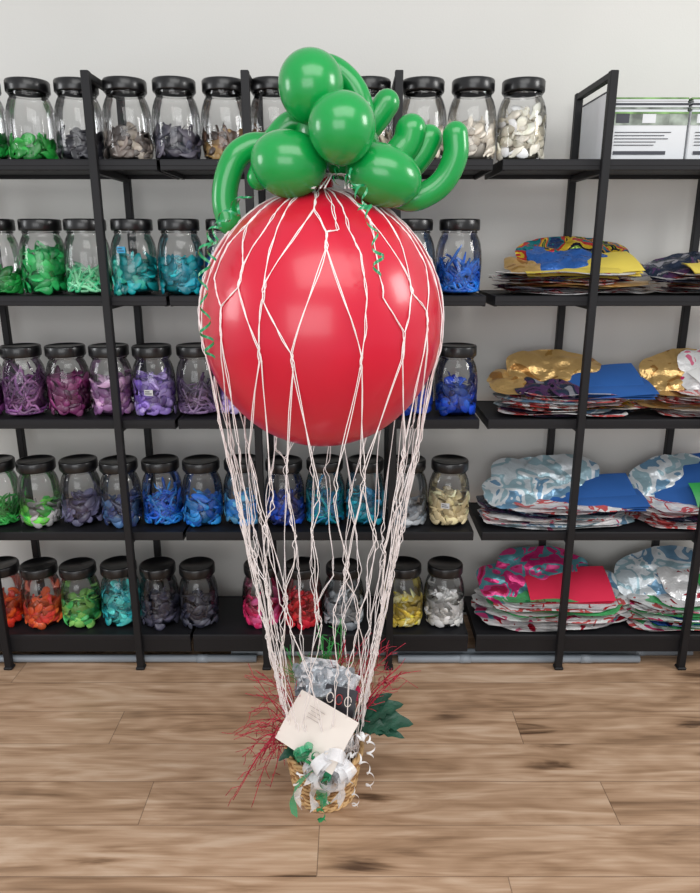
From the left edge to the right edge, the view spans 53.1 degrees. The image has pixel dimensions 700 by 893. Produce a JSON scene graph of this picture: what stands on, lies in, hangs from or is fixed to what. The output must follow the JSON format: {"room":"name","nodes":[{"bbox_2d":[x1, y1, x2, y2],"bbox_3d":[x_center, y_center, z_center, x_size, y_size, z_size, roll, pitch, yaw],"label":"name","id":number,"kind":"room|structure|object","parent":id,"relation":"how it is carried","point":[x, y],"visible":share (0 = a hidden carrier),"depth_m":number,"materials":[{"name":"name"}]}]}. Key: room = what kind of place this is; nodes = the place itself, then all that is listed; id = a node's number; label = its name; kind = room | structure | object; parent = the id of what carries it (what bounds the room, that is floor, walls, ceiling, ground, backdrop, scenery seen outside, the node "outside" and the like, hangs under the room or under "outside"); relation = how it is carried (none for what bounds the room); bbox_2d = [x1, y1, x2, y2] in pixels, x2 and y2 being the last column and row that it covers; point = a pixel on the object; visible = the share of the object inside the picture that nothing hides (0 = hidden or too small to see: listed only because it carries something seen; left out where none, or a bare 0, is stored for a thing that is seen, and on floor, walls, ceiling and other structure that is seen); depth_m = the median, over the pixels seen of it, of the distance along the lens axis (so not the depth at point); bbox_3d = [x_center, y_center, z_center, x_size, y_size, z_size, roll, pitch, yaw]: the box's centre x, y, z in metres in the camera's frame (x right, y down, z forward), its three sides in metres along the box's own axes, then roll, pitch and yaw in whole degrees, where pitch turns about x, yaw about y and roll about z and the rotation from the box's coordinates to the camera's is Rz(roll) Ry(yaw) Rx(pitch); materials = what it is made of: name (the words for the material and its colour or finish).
{"room":"shop","nodes":[
{"label":"shop","id":0,"kind":"room"},
{"bbox_2d":[0,0,699,595],"bbox_3d":[0.000,-0.654,2.642,8.000,2.800,0.120,0,16,0],"label":"wall","id":1,"kind":"structure","parent":0,"point":[654,45],"depth_m":2.51,"materials":[{"name":"white paint"}]},
{"bbox_2d":[0,615,699,892],"bbox_3d":[0.000,1.308,1.062,8.000,0.100,4.000,0,16,0],"label":"floor","id":2,"kind":"structure","parent":0,"point":[116,777],"depth_m":2.03,"materials":[{"name":"brown wood"}]},
{"bbox_2d":[0,70,195,669],"bbox_3d":[-1.093,-0.182,2.466,1.015,1.990,0.352,0,16,0],"label":"metal shelving unit","id":3,"kind":"object","parent":2,"relation":"on","point":[139,637],"visible":0.51,"depth_m":2.40,"materials":[{"name":"black metal"}]},
{"bbox_2d":[0,364,4,414],"bbox_3d":[-1.265,-0.227,2.399,0.148,0.241,0.149,0,16,0],"label":"storage jar","id":4,"kind":"object","parent":3,"relation":"on","point":[2,406],"visible":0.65,"depth_m":2.40,"materials":[{"name":"clear glass"}]},
{"bbox_2d":[0,85,9,158],"bbox_3d":[-1.145,-1.011,2.181,0.151,0.234,0.155,0,16,0],"label":"storage jar","id":5,"kind":"object","parent":3,"relation":"on","point":[4,145],"visible":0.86,"depth_m":2.19,"materials":[{"name":"clear glass"}]},
{"bbox_2d":[0,454,20,525],"bbox_3d":[-1.262,0.157,2.516,0.145,0.234,0.145,0,16,0],"label":"storage jar","id":6,"kind":"object","parent":3,"relation":"on","point":[9,510],"visible":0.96,"depth_m":2.50,"materials":[{"name":"clear glass"}]},
{"bbox_2d":[0,556,23,627],"bbox_3d":[-1.302,0.548,2.633,0.146,0.240,0.146,0,16,0],"label":"storage jar","id":7,"kind":"object","parent":3,"relation":"on","point":[9,565],"visible":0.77,"depth_m":2.61,"materials":[{"name":"clear glass"}]},
{"bbox_2d":[0,219,23,293],"bbox_3d":[-1.156,-0.619,2.292,0.152,0.238,0.147,0,16,0],"label":"storage jar","id":8,"kind":"object","parent":3,"relation":"on","point":[10,283],"visible":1,"depth_m":2.28,"materials":[{"name":"clear plastic"}]},
{"bbox_2d":[0,343,48,415],"bbox_3d":[-1.115,-0.230,2.397,0.146,0.234,0.146,0,16,0],"label":"storage jar","id":9,"kind":"object","parent":3,"relation":"on","point":[23,395],"visible":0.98,"depth_m":2.36,"materials":[{"name":"clear plastic"}]},
{"bbox_2d":[3,76,58,158],"bbox_3d":[-0.995,-1.010,2.187,0.148,0.239,0.152,0,16,0],"label":"storage jar","id":10,"kind":"object","parent":3,"relation":"on","point":[27,146],"visible":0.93,"depth_m":2.16,"materials":[{"name":"clear plastic"}]},
{"bbox_2d":[15,454,61,528],"bbox_3d":[-1.115,0.160,2.512,0.146,0.238,0.146,0,16,0],"label":"storage jar","id":11,"kind":"object","parent":3,"relation":"on","point":[48,511],"visible":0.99,"depth_m":2.49,"materials":[{"name":"clear plastic"}]},
{"bbox_2d":[19,557,62,629],"bbox_3d":[-1.154,0.548,2.627,0.149,0.236,0.145,0,16,0],"label":"storage jar","id":12,"kind":"object","parent":3,"relation":"on","point":[39,613],"visible":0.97,"depth_m":2.60,"materials":[{"name":"clear plastic"}]},
{"bbox_2d":[17,219,69,294],"bbox_3d":[-1.006,-0.622,2.301,0.148,0.238,0.152,0,16,0],"label":"storage jar","id":13,"kind":"object","parent":3,"relation":"on","point":[42,272],"visible":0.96,"depth_m":2.26,"materials":[{"name":"clear plastic"}]},
{"bbox_2d":[44,342,91,416],"bbox_3d":[-0.967,-0.229,2.405,0.146,0.240,0.146,8,18,25],"label":"storage jar","id":14,"kind":"object","parent":3,"relation":"on","point":[68,393],"visible":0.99,"depth_m":2.36,"materials":[{"name":"clear plastic"}]},
{"bbox_2d":[53,76,104,158],"bbox_3d":[-0.844,-1.010,2.188,0.150,0.239,0.148,0,16,0],"label":"storage jar","id":15,"kind":"object","parent":3,"relation":"on","point":[74,146],"visible":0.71,"depth_m":2.16,"materials":[{"name":"clear plastic"}]},
{"bbox_2d":[58,557,101,628],"bbox_3d":[-1.010,0.550,2.624,0.144,0.239,0.144,0,16,0],"label":"storage jar","id":16,"kind":"object","parent":3,"relation":"on","point":[83,609],"visible":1,"depth_m":2.59,"materials":[{"name":"clear plastic"}]},
{"bbox_2d":[58,454,102,526],"bbox_3d":[-0.968,0.156,2.519,0.146,0.234,0.145,0,16,0],"label":"storage jar","id":17,"kind":"object","parent":3,"relation":"on","point":[84,508],"visible":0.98,"depth_m":2.49,"materials":[{"name":"clear plastic"}]},
{"bbox_2d":[62,218,112,293],"bbox_3d":[-0.856,-0.620,2.286,0.148,0.234,0.148,0,16,0],"label":"storage jar","id":18,"kind":"object","parent":3,"relation":"on","point":[79,281],"visible":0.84,"depth_m":2.25,"materials":[{"name":"clear plastic"}]},
{"bbox_2d":[88,342,134,414],"bbox_3d":[-0.820,-0.232,2.407,0.145,0.237,0.148,0,16,0],"label":"storage jar","id":19,"kind":"object","parent":3,"relation":"on","point":[100,392],"visible":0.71,"depth_m":2.37,"materials":[{"name":"clear plastic"}]},
{"bbox_2d":[99,555,141,625],"bbox_3d":[-0.862,0.544,2.634,0.147,0.234,0.148,0,16,0],"label":"storage jar","id":20,"kind":"object","parent":3,"relation":"on","point":[115,594],"visible":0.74,"depth_m":2.59,"materials":[{"name":"clear plastic"}]},
{"bbox_2d":[98,455,142,528],"bbox_3d":[-0.821,0.162,2.512,0.145,0.241,0.144,0,16,0],"label":"storage jar","id":21,"kind":"object","parent":3,"relation":"on","point":[108,466],"visible":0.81,"depth_m":2.48,"materials":[{"name":"clear plastic"}]},
{"bbox_2d":[102,76,153,158],"bbox_3d":[-0.692,-1.008,2.177,0.151,0.237,0.152,8,18,26],"label":"storage jar","id":22,"kind":"object","parent":3,"relation":"on","point":[120,141],"visible":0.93,"depth_m":2.14,"materials":[{"name":"clear plastic"}]},
{"bbox_2d":[110,218,158,295],"bbox_3d":[-0.705,-0.617,2.288,0.150,0.240,0.150,0,16,0],"label":"storage jar","id":23,"kind":"object","parent":3,"relation":"on","point":[132,274],"visible":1,"depth_m":2.25,"materials":[{"name":"clear plastic"}]},
{"bbox_2d":[131,343,176,415],"bbox_3d":[-0.672,-0.228,2.399,0.145,0.241,0.148,0,16,0],"label":"storage jar","id":24,"kind":"object","parent":3,"relation":"on","point":[154,395],"visible":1,"depth_m":2.36,"materials":[{"name":"clear plastic"}]},
{"bbox_2d":[139,556,179,630],"bbox_3d":[-0.715,0.549,2.628,0.146,0.240,0.146,7,17,22],"label":"storage jar","id":25,"kind":"object","parent":3,"relation":"on","point":[158,610],"visible":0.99,"depth_m":2.60,"materials":[{"name":"clear plastic"}]},
{"bbox_2d":[141,454,183,524],"bbox_3d":[-0.676,0.155,2.522,0.144,0.234,0.144,0,16,0],"label":"storage jar","id":26,"kind":"object","parent":3,"relation":"on","point":[160,508],"visible":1,"depth_m":2.49,"materials":[{"name":"clear plastic"}]},
{"bbox_2d":[0,654,256,662],"bbox_3d":[-0.975,0.793,2.620,1.250,0.031,0.031,0,16,0],"label":"conduit pipe","id":27,"kind":"object","parent":2,"relation":"on","point":[199,658],"visible":1,"depth_m":2.61,"materials":[{"name":"silver metal"}]},
{"bbox_2d":[221,619,420,823],"bbox_3d":[-0.073,0.762,1.925,0.352,0.477,0.505,15,22,43],"label":"gift basket","id":28,"kind":"object","parent":2,"relation":"on","point":[327,779],"visible":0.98,"depth_m":1.89,"materials":[{"name":"brown wicker"}]},
{"bbox_2d":[198,173,443,764],"bbox_3d":[-0.067,0.132,1.753,0.565,1.519,0.562,8,18,25],"label":"net","id":29,"kind":"object","parent":28,"relation":"attached to","point":[411,474],"visible":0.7,"depth_m":1.65,"materials":[{"name":"white fabric"}]},
{"bbox_2d":[200,176,442,445],"bbox_3d":[-0.065,-0.306,1.629,0.558,0.615,0.558,-13,20,-38],"label":"balloon","id":30,"kind":"object","parent":29,"relation":"attached to","point":[326,353],"visible":0.86,"depth_m":1.41,"materials":[{"name":"red rubber"}]},
{"bbox_2d":[212,47,468,233],"bbox_3d":[-0.025,-0.632,1.458,0.553,0.367,0.286,0,16,0],"label":"cluster","id":31,"kind":"object","parent":29,"relation":"attached to","point":[331,119],"visible":0.99,"depth_m":1.42,"materials":[{"name":"green rubber"}]},
{"bbox_2d":[198,166,383,357],"bbox_3d":[-0.104,-0.366,1.420,0.392,0.385,0.155,5,17,17],"label":"ribbon","id":32,"kind":"object","parent":31,"relation":"hanging from","point":[364,206],"visible":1,"depth_m":1.42,"materials":[{"name":"green plastic"}]},
{"bbox_2d":[284,733,363,812],"bbox_3d":[-0.072,0.911,1.988,0.225,0.156,0.225,0,16,0],"label":"basket","id":33,"kind":"object","parent":28,"relation":"attached to","point":[294,766],"depth_m":1.93,"materials":[{"name":"wicker"}]},
{"bbox_2d":[355,684,361,700],"bbox_3d":[0.002,0.685,1.966,0.067,0.068,0.028,0,16,0],"label":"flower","id":34,"kind":"object","parent":28,"relation":"on","point":[358,688],"depth_m":1.96,"materials":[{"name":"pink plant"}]},
{"bbox_2d":[160,70,492,669],"bbox_3d":[-0.071,-0.182,2.466,1.008,1.990,0.352,0,16,0],"label":"metal shelving unit","id":35,"kind":"object","parent":2,"relation":"on","point":[231,632],"visible":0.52,"depth_m":2.46,"materials":[{"name":"black metal"}]},
{"bbox_2d":[151,75,202,159],"bbox_3d":[-0.540,-1.006,2.176,0.149,0.242,0.148,7,18,24],"label":"storage jar","id":36,"kind":"object","parent":35,"relation":"on","point":[180,143],"visible":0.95,"depth_m":2.14,"materials":[{"name":"clear plastic"}]},
{"bbox_2d":[157,218,204,294],"bbox_3d":[-0.553,-0.617,2.288,0.149,0.240,0.149,6,17,19],"label":"storage jar","id":37,"kind":"object","parent":35,"relation":"on","point":[178,274],"visible":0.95,"depth_m":2.25,"materials":[{"name":"clear plastic"}]},
{"bbox_2d":[176,342,219,414],"bbox_3d":[-0.525,-0.234,2.412,0.145,0.234,0.145,0,16,0],"label":"storage jar","id":38,"kind":"object","parent":35,"relation":"on","point":[199,400],"visible":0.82,"depth_m":2.38,"materials":[{"name":"clear plastic"}]},
{"bbox_2d":[179,556,218,628],"bbox_3d":[-0.568,0.548,2.628,0.146,0.237,0.145,0,16,0],"label":"storage jar","id":39,"kind":"object","parent":35,"relation":"on","point":[199,609],"visible":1,"depth_m":2.60,"materials":[{"name":"clear plastic"}]},
{"bbox_2d":[181,454,223,526],"bbox_3d":[-0.529,0.158,2.516,0.146,0.235,0.144,7,18,24],"label":"storage jar","id":40,"kind":"object","parent":35,"relation":"on","point":[205,508],"visible":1,"depth_m":2.48,"materials":[{"name":"clear plastic"}]},
{"bbox_2d":[205,219,221,267],"bbox_3d":[-0.402,-0.620,2.298,0.151,0.241,0.150,0,16,0],"label":"storage jar","id":41,"kind":"object","parent":35,"relation":"on","point":[208,222],"visible":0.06,"depth_m":2.26,"materials":[{"name":"clear glass"}]},
{"bbox_2d":[201,76,242,158],"bbox_3d":[-0.390,-1.009,2.184,0.149,0.240,0.149,0,16,0],"label":"storage jar","id":42,"kind":"object","parent":35,"relation":"on","point":[214,144],"visible":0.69,"depth_m":2.15,"materials":[{"name":"clear glass"}]},
{"bbox_2d":[219,386,242,414],"bbox_3d":[-0.378,-0.231,2.412,0.145,0.240,0.146,7,17,23],"label":"storage jar","id":43,"kind":"object","parent":35,"relation":"on","point":[222,395],"visible":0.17,"depth_m":2.38,"materials":[{"name":"clear plastic"}]},
{"bbox_2d":[223,453,257,526],"bbox_3d":[-0.384,0.156,2.524,0.148,0.237,0.144,0,16,0],"label":"storage jar","id":44,"kind":"object","parent":35,"relation":"on","point":[232,515],"visible":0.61,"depth_m":2.49,"materials":[{"name":"clear glass"}]},
{"bbox_2d":[242,556,282,628],"bbox_3d":[-0.330,0.547,2.634,0.152,0.239,0.150,0,16,0],"label":"storage jar","id":45,"kind":"object","parent":35,"relation":"on","point":[250,603],"visible":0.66,"depth_m":2.61,"materials":[{"name":"clear glass"}]},
{"bbox_2d":[250,76,279,131],"bbox_3d":[-0.240,-1.008,2.180,0.148,0.239,0.152,0,16,0],"label":"storage jar","id":46,"kind":"object","parent":35,"relation":"on","point":[262,86],"visible":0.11,"depth_m":2.17,"materials":[{"name":"clear glass"}]},
{"bbox_2d":[265,454,305,526],"bbox_3d":[-0.234,0.159,2.510,0.146,0.234,0.145,8,18,26],"label":"storage jar","id":47,"kind":"object","parent":35,"relation":"on","point":[277,517],"visible":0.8,"depth_m":2.48,"materials":[{"name":"clear glass"}]},
{"bbox_2d":[282,556,322,629],"bbox_3d":[-0.178,0.549,2.626,0.150,0.239,0.156,0,16,0],"label":"storage jar","id":48,"kind":"object","parent":35,"relation":"on","point":[308,619],"visible":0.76,"depth_m":2.59,"materials":[{"name":"clear plastic"}]},
{"bbox_2d":[305,454,344,524],"bbox_3d":[-0.090,0.155,2.523,0.143,0.234,0.143,0,16,0],"label":"storage jar","id":49,"kind":"object","parent":35,"relation":"on","point":[319,459],"visible":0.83,"depth_m":2.49,"materials":[{"name":"clear glass"}]},
{"bbox_2d":[323,557,363,630],"bbox_3d":[-0.024,0.551,2.623,0.153,0.240,0.152,0,16,0],"label":"storage jar","id":50,"kind":"object","parent":35,"relation":"on","point":[330,597],"visible":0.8,"depth_m":2.59,"materials":[{"name":"clear glass"}]},
{"bbox_2d":[344,454,384,524],"bbox_3d":[0.053,0.157,2.520,0.148,0.236,0.144,0,16,0],"label":"storage jar","id":51,"kind":"object","parent":35,"relation":"on","point":[362,519],"visible":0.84,"depth_m":2.49,"materials":[{"name":"clear glass"}]},
{"bbox_2d":[361,76,392,142],"bbox_3d":[0.060,-1.008,2.178,0.148,0.237,0.150,10,19,31],"label":"storage jar","id":52,"kind":"object","parent":35,"relation":"on","point":[374,84],"visible":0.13,"depth_m":2.11,"materials":[{"name":"clear plastic"}]},
{"bbox_2d":[383,556,422,627],"bbox_3d":[0.200,0.546,2.632,0.152,0.236,0.154,0,16,0],"label":"storage jar","id":53,"kind":"object","parent":35,"relation":"on","point":[407,609],"visible":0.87,"depth_m":2.60,"materials":[{"name":"clear plastic"}]},
{"bbox_2d":[386,454,426,527],"bbox_3d":[0.206,0.159,2.522,0.150,0.241,0.150,0,16,0],"label":"storage jar","id":54,"kind":"object","parent":35,"relation":"on","point":[416,514],"visible":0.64,"depth_m":2.49,"materials":[{"name":"clear glass"}]},
{"bbox_2d":[400,369,432,415],"bbox_3d":[0.215,-0.232,2.407,0.144,0.237,0.143,0,16,0],"label":"storage jar","id":55,"kind":"object","parent":35,"relation":"on","point":[407,411],"visible":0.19,"depth_m":2.37,"materials":[{"name":"clear plastic"}]},
{"bbox_2d":[402,219,434,266],"bbox_3d":[0.203,-0.619,2.294,0.151,0.240,0.152,0,16,0],"label":"storage jar","id":56,"kind":"object","parent":35,"relation":"on","point":[426,225],"visible":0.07,"depth_m":2.23,"materials":[{"name":"clear glass"}]},
{"bbox_2d":[403,76,446,158],"bbox_3d":[0.227,-1.010,2.182,0.155,0.237,0.153,0,16,0],"label":"storage jar","id":57,"kind":"object","parent":35,"relation":"on","point":[419,87],"visible":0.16,"depth_m":2.16,"materials":[{"name":"clear glass"}]},
{"bbox_2d":[423,556,463,627],"bbox_3d":[0.354,0.548,2.634,0.153,0.241,0.154,0,16,0],"label":"storage jar","id":58,"kind":"object","parent":35,"relation":"on","point":[446,608],"visible":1,"depth_m":2.60,"materials":[{"name":"clear glass"}]},
{"bbox_2d":[428,454,469,525],"bbox_3d":[0.356,0.158,2.516,0.150,0.236,0.149,0,16,0],"label":"storage jar","id":59,"kind":"object","parent":35,"relation":"on","point":[447,506],"visible":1,"depth_m":2.48,"materials":[{"name":"clear glass"}]},
{"bbox_2d":[434,342,477,415],"bbox_3d":[0.364,-0.230,2.405,0.148,0.238,0.147,0,16,0],"label":"storage jar","id":60,"kind":"object","parent":35,"relation":"on","point":[451,397],"visible":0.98,"depth_m":2.37,"materials":[{"name":"clear glass"}]},
{"bbox_2d":[435,219,481,293],"bbox_3d":[0.356,-0.623,2.299,0.151,0.234,0.151,0,16,0],"label":"storage jar","id":61,"kind":"object","parent":35,"relation":"on","point":[460,278],"visible":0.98,"depth_m":2.26,"materials":[{"name":"clear plastic"}]},
{"bbox_2d":[447,76,495,158],"bbox_3d":[0.376,-1.010,2.179,0.158,0.234,0.154,0,16,0],"label":"storage jar","id":62,"kind":"object","parent":35,"relation":"on","point":[481,141],"visible":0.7,"depth_m":2.14,"materials":[{"name":"clear plastic"}]},
{"bbox_2d":[231,648,692,655],"bbox_3d":[0.425,0.781,2.664,1.750,0.029,0.028,0,16,0],"label":"conduit pipe","id":63,"kind":"object","parent":2,"relation":"on","point":[470,650],"visible":0.35,"depth_m":2.65,"materials":[{"name":"silver metal"}]},
{"bbox_2d":[398,654,640,662],"bbox_3d":[0.630,0.793,2.617,0.900,0.034,0.033,0,16,0],"label":"conduit pipe","id":64,"kind":"object","parent":2,"relation":"on","point":[409,658],"visible":1,"depth_m":2.60,"materials":[{"name":"silver metal"}]},
{"bbox_2d":[463,70,699,669],"bbox_3d":[1.006,-0.182,2.466,1.088,1.990,0.352,0,16,0],"label":"metal shelving unit","id":65,"kind":"object","parent":2,"relation":"on","point":[620,636],"visible":0.59,"depth_m":2.40,"materials":[{"name":"black metal"}]},
{"bbox_2d":[495,76,546,161],"bbox_3d":[0.535,-1.012,2.186,0.154,0.235,0.155,0,16,0],"label":"storage jar","id":66,"kind":"object","parent":65,"relation":"on","point":[519,135],"visible":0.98,"depth_m":2.15,"materials":[{"name":"clear plastic"}]},
{"bbox_2d":[471,546,629,631],"bbox_3d":[0.785,0.537,2.673,0.622,0.228,0.268,0,16,0],"label":"balloons","id":67,"kind":"object","parent":65,"relation":"in","point":[521,591],"visible":0.89,"depth_m":2.63,"materials":[{"name":"multicoloured plastic"}]},
{"bbox_2d":[476,454,650,529],"bbox_3d":[0.768,0.160,2.564,0.588,0.204,0.268,0,16,0],"label":"balloons","id":68,"kind":"object","parent":65,"relation":"in","point":[528,492],"visible":0.91,"depth_m":2.54,"materials":[{"name":"multicoloured plastic"}]},
{"bbox_2d":[487,349,658,417],"bbox_3d":[0.771,-0.225,2.454,0.572,0.194,0.268,0,16,0],"label":"balloons","id":69,"kind":"object","parent":65,"relation":"in","point":[538,383],"visible":0.89,"depth_m":2.42,"materials":[{"name":"multicoloured plastic"}]},
{"bbox_2d":[488,236,659,294],"bbox_3d":[0.753,-0.610,2.344,0.558,0.184,0.268,0,16,0],"label":"balloons","id":70,"kind":"object","parent":65,"relation":"in","point":[560,265],"visible":0.94,"depth_m":2.31,"materials":[{"name":"multicoloured plastic"}]},
{"bbox_2d":[579,91,699,158],"bbox_3d":[1.144,-1.002,2.230,0.746,0.194,0.240,0,16,0],"label":"box","id":71,"kind":"object","parent":65,"relation":"on","point":[644,127],"visible":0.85,"depth_m":2.13,"materials":[{"name":"white cardboard"}]},
{"bbox_2d":[614,545,699,630],"bbox_3d":[1.264,0.534,2.672,0.542,0.234,0.268,0,16,0],"label":"balloons","id":72,"kind":"object","parent":65,"relation":"in","point":[654,579],"visible":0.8,"depth_m":2.66,"materials":[{"name":"multicoloured plastic"}]},
{"bbox_2d":[624,453,699,529],"bbox_3d":[1.264,0.155,2.563,0.496,0.212,0.268,0,16,0],"label":"balloons","id":73,"kind":"object","parent":65,"relation":"in","point":[670,484],"visible":0.94,"depth_m":2.58,"materials":[{"name":"multicoloured plastic"}]},
{"bbox_2d":[637,348,699,416],"bbox_3d":[1.268,-0.231,2.452,0.558,0.206,0.268,0,16,0],"label":"balloons","id":74,"kind":"object","parent":65,"relation":"in","point":[674,373],"visible":0.94,"depth_m":2.47,"materials":[{"name":"multicoloured plastic"}]},
{"bbox_2d":[644,251,699,292],"bbox_3d":[1.236,-0.586,2.351,0.506,0.134,0.268,0,16,0],"label":"balloons","id":75,"kind":"object","parent":65,"relation":"on","point":[681,271],"visible":0.99,"depth_m":2.37,"materials":[{"name":"multicoloured plastic"}]}
]}

